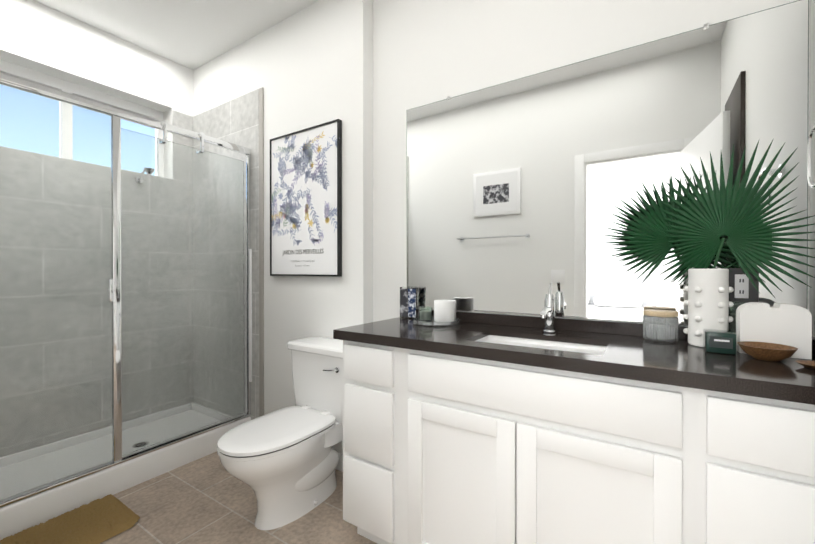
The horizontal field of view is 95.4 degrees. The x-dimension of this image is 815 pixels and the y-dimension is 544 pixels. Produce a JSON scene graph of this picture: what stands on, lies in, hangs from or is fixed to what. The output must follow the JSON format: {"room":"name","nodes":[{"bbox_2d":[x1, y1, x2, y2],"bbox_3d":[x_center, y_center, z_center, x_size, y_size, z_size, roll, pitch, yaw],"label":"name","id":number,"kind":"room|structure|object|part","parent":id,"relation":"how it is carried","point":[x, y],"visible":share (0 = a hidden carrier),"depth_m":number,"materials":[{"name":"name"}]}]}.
{"room":"bathroom","nodes":[
{"label":"bathroom","id":0,"kind":"room"},
{"bbox_2d":[0,0,192,114],"bbox_3d":[-2.425,-1.515,2.420,0.240,0.380,1.878,0,0,33],"label":"wall","id":1,"kind":"structure","parent":0,"point":[39,37],"depth_m":2.56,"materials":[{"name":"white paint"}]},
{"bbox_2d":[172,110,192,183],"bbox_3d":[-1.857,-1.023,3.067,0.012,0.570,0.154,0,0,33],"label":"wall tile","id":2,"kind":"structure","parent":1,"relation":"attached to","point":[182,120],"depth_m":3.06,"materials":[{"name":"grey tile"}]},
{"bbox_2d":[35,0,318,69],"bbox_3d":[-0.751,-1.750,1.479,4.073,0.100,2.120,0,0,33],"label":"ceiling","id":3,"kind":"structure","parent":0,"point":[192,34],"depth_m":2.52,"materials":[{"name":"white paint"}]},
{"bbox_2d":[163,108,192,178],"bbox_3d":[-1.960,-1.033,3.140,0.240,0.590,0.168,0,0,33],"label":"wall","id":4,"kind":"structure","parent":0,"point":[167,115],"depth_m":3.04,"materials":[{"name":"white paint"}]},
{"bbox_2d":[100,451,376,543],"bbox_3d":[-0.743,1.230,1.505,4.073,0.060,2.090,0,0,33],"label":"floor","id":5,"kind":"structure","parent":0,"point":[209,499],"depth_m":1.83,"materials":[{"name":"tile"}]},
{"bbox_2d":[0,494,139,543],"bbox_3d":[-1.614,1.180,1.569,0.365,0.030,0.730,0,0,33],"label":"bath mat","id":6,"kind":"object","parent":5,"relation":"on","point":[101,520],"visible":1,"depth_m":1.71,"materials":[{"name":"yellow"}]},
{"bbox_2d":[0,402,250,539],"bbox_3d":[-1.930,1.141,2.201,0.813,0.190,1.698,0,0,33],"label":"shower pan","id":7,"kind":"object","parent":5,"relation":"on","point":[30,511],"visible":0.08,"depth_m":2.19,"materials":[{"name":"white ceramic"}]},
{"bbox_2d":[0,72,251,506],"bbox_3d":[-1.610,0.075,1.989,0.069,1.943,1.698,0,0,33],"label":"shower enclosure","id":8,"kind":"object","parent":7,"relation":"on","point":[117,115],"visible":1,"depth_m":2.01,"materials":[{"name":"clear glass"}]},
{"bbox_2d":[217,337,342,529],"bbox_3d":[-0.589,0.801,1.903,0.480,0.793,0.747,0,0,33],"label":"toilet","id":9,"kind":"object","parent":5,"relation":"on","point":[283,463],"visible":0.9,"depth_m":1.82,"materials":[{"name":"white ceramic"}]},
{"bbox_2d":[333,331,814,543],"bbox_3d":[0.497,0.737,1.432,1.606,0.925,0.554,0,0,33],"label":"bathroom vanity","id":10,"kind":"object","parent":5,"relation":"on","point":[547,427],"depth_m":1.14,"materials":[{"name":"white paint"}]},
{"bbox_2d":[333,316,814,390],"bbox_3d":[0.497,0.265,1.430,1.606,0.019,0.554,0,0,33],"label":"countertop","id":11,"kind":"structure","parent":10,"relation":"on","point":[620,350],"depth_m":1.19,"materials":[{"name":"black stone"}]},
{"bbox_2d":[400,287,418,318],"bbox_3d":[0.009,0.167,2.024,0.110,0.168,0.026,0,0,33],"label":"cup","id":12,"kind":"object","parent":11,"relation":"on","point":[408,303],"visible":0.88,"depth_m":2.01,"materials":[{"name":"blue ceramic"}]},
{"bbox_2d":[413,316,459,326],"bbox_3d":[0.143,0.242,1.826,0.234,0.020,0.234,0,0,33],"label":"tray","id":13,"kind":"object","parent":11,"relation":"on","point":[417,321],"visible":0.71,"depth_m":1.75,"materials":[{"name":"white ceramic"}]},
{"bbox_2d":[419,306,431,320],"bbox_3d":[0.091,0.210,1.866,0.064,0.068,0.064,0,0,33],"label":"votive","id":14,"kind":"object","parent":13,"relation":"on","point":[425,313],"visible":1,"depth_m":1.84,"materials":[{"name":"green glass"}]},
{"bbox_2d":[434,300,455,322],"bbox_3d":[0.184,0.192,1.825,0.108,0.104,0.108,0,0,33],"label":"candle","id":15,"kind":"object","parent":13,"relation":"on","point":[444,311],"visible":0.94,"depth_m":1.78,"materials":[{"name":"white wax"}]},
{"bbox_2d":[473,331,604,354],"bbox_3d":[0.479,0.330,1.380,0.512,0.135,0.317,0,0,33],"label":"sink","id":16,"kind":"object","parent":11,"relation":"in","point":[595,345],"depth_m":1.49,"materials":[{"name":"white ceramic"}]},
{"bbox_2d":[537,283,556,334],"bbox_3d":[0.576,0.151,1.528,0.054,0.208,0.146,0,0,33],"label":"faucet","id":17,"kind":"object","parent":11,"relation":"on","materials":[{"name":"silver metal"}]},
{"bbox_2d":[643,309,678,342],"bbox_3d":[0.942,0.199,1.382,0.110,0.110,0.110,0,0,33],"label":"glass jar","id":18,"kind":"object","parent":11,"relation":"on","point":[657,331],"visible":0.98,"depth_m":1.35,"materials":[{"name":"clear glass"}]},
{"bbox_2d":[603,140,814,346],"bbox_3d":[0.973,-0.078,1.272,0.554,0.665,0.246,0,0,33],"label":"vase","id":19,"kind":"object","parent":11,"relation":"on","point":[701,225],"visible":0.88,"depth_m":1.24,"materials":[{"name":"white ceramic"}]},
{"bbox_2d":[703,329,735,354],"bbox_3d":[0.999,0.222,1.189,0.074,0.066,0.074,0,0,33],"label":"box","id":20,"kind":"object","parent":11,"relation":"on","point":[719,341],"visible":1,"depth_m":1.16,"materials":[{"name":"teal"}]},
{"bbox_2d":[729,302,747,332],"bbox_3d":[1.144,0.180,1.275,0.060,0.150,0.060,0,0,33],"label":"candle","id":21,"kind":"object","parent":11,"relation":"on","point":[732,313],"visible":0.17,"depth_m":1.27,"materials":[{"name":"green glass"}]},
{"bbox_2d":[737,341,797,360],"bbox_3d":[1.053,0.235,1.088,0.128,0.040,0.128,0,0,33],"label":"bowl","id":22,"kind":"object","parent":11,"relation":"on","point":[765,351],"visible":1,"depth_m":1.07,"materials":[{"name":"brown wood"}]},
{"bbox_2d":[736,302,811,359],"bbox_3d":[1.130,0.176,1.151,0.158,0.158,0.064,0,0,33],"label":"cutting board","id":23,"kind":"object","parent":11,"relation":"on","point":[785,324],"visible":0.96,"depth_m":1.12,"materials":[{"name":"white ceramic"}]},
{"bbox_2d":[795,360,814,368],"bbox_3d":[1.087,0.250,0.988,0.076,0.012,0.076,0,0,33],"label":"dish","id":24,"kind":"object","parent":11,"relation":"on","point":[808,364],"visible":1,"depth_m":1.01,"materials":[{"name":"brown wood"}]},
{"bbox_2d":[193,0,372,471],"bbox_3d":[-1.103,-0.257,2.814,2.158,2.900,0.272,0,0,33],"label":"wall","id":25,"kind":"structure","parent":0,"point":[311,65],"depth_m":2.36,"materials":[{"name":"white paint"}]},
{"bbox_2d":[193,89,258,419],"bbox_3d":[-1.438,-0.057,2.899,0.904,2.500,0.012,0,0,33],"label":"wall tile","id":26,"kind":"structure","parent":25,"relation":"attached to","point":[235,121],"depth_m":2.87,"materials":[{"name":"grey tile"}]},
{"bbox_2d":[259,87,263,416],"bbox_3d":[-1.040,-0.056,2.640,0.044,2.500,0.013,0,0,33],"label":"wall tile","id":27,"kind":"structure","parent":25,"relation":"attached to","point":[261,251],"depth_m":2.63,"materials":[{"name":"grey"}]},
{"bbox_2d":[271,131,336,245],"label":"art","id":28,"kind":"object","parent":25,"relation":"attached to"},
{"bbox_3d":[-0.672,-0.445,2.390,0.658,0.942,0.029,0,0,33],"label":"poster","id":29,"kind":"part","parent":25,"relation":"part of","materials":[{"name":"white paper"}]},
{"bbox_2d":[409,309,687,338],"bbox_3d":[0.643,0.229,1.654,1.606,0.050,0.019,0,0,33],"label":"backsplash","id":30,"kind":"structure","parent":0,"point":[610,328],"depth_m":1.61,"materials":[{"name":"black stone"}]},
{"bbox_2d":[373,0,810,325],"bbox_3d":[0.661,-0.252,1.736,1.975,2.900,0.164,0,0,33],"label":"wall","id":31,"kind":"structure","parent":0,"point":[518,189],"depth_m":1.62,"materials":[{"name":"white paint"}]},
{"bbox_2d":[809,0,814,336],"bbox_3d":[0.895,-0.245,0.419,0.150,2.900,2.120,0,0,33],"label":"wall","id":32,"kind":"structure","parent":0,"point":[812,190],"depth_m":1.20,"materials":[{"name":"white paint"}]},
{"bbox_2d":[807,124,814,187],"bbox_3d":[1.138,-0.328,0.988,0.061,0.192,0.182,0,0,33],"label":"towel ring","id":33,"kind":"object","parent":32,"relation":"attached to","point":[811,183],"visible":1,"depth_m":1.07,"materials":[{"name":"silver metal"}]},
{"bbox_2d":[812,337,814,354],"bbox_3d":[1.158,0.232,0.990,0.019,0.050,0.535,0,0,33],"label":"backsplash","id":34,"kind":"structure","parent":32,"relation":"attached to","point":[813,338],"depth_m":1.13,"materials":[{"name":"black stone"}]},
{"bbox_3d":[-2.425,0.230,2.428,0.240,1.930,1.878,0,0,33],"label":"wall","id":35,"kind":"structure","parent":0,"visible":0},
{"bbox_2d":[0,59,162,176],"bbox_3d":[-2.432,-1.030,2.523,0.060,0.590,1.380,0,0,33],"label":"window","id":36,"kind":"structure","parent":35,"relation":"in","point":[21,72],"depth_m":2.59,"materials":[{"name":"white paint"}]},
{"bbox_2d":[0,146,172,180],"bbox_3d":[-2.338,-0.741,2.464,0.162,0.012,1.380,0,0,33],"label":"sill","id":37,"kind":"structure","parent":35,"relation":"on","point":[77,162],"depth_m":2.48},
{"bbox_2d":[0,148,193,456],"bbox_3d":[-2.279,0.230,2.423,0.012,1.930,1.704,0,0,33],"label":"wall tile","id":38,"kind":"structure","parent":35,"relation":"attached to","point":[79,300],"depth_m":2.52,"materials":[{"name":"grey tile"}]},
{"bbox_2d":[135,168,154,182],"bbox_3d":[-1.939,-0.718,2.741,0.205,0.101,0.070,0,0,33],"label":"shower head","id":39,"kind":"object","parent":38,"relation":"attached to","point":[149,172],"depth_m":2.75,"materials":[{"name":"silver metal"}]}
]}

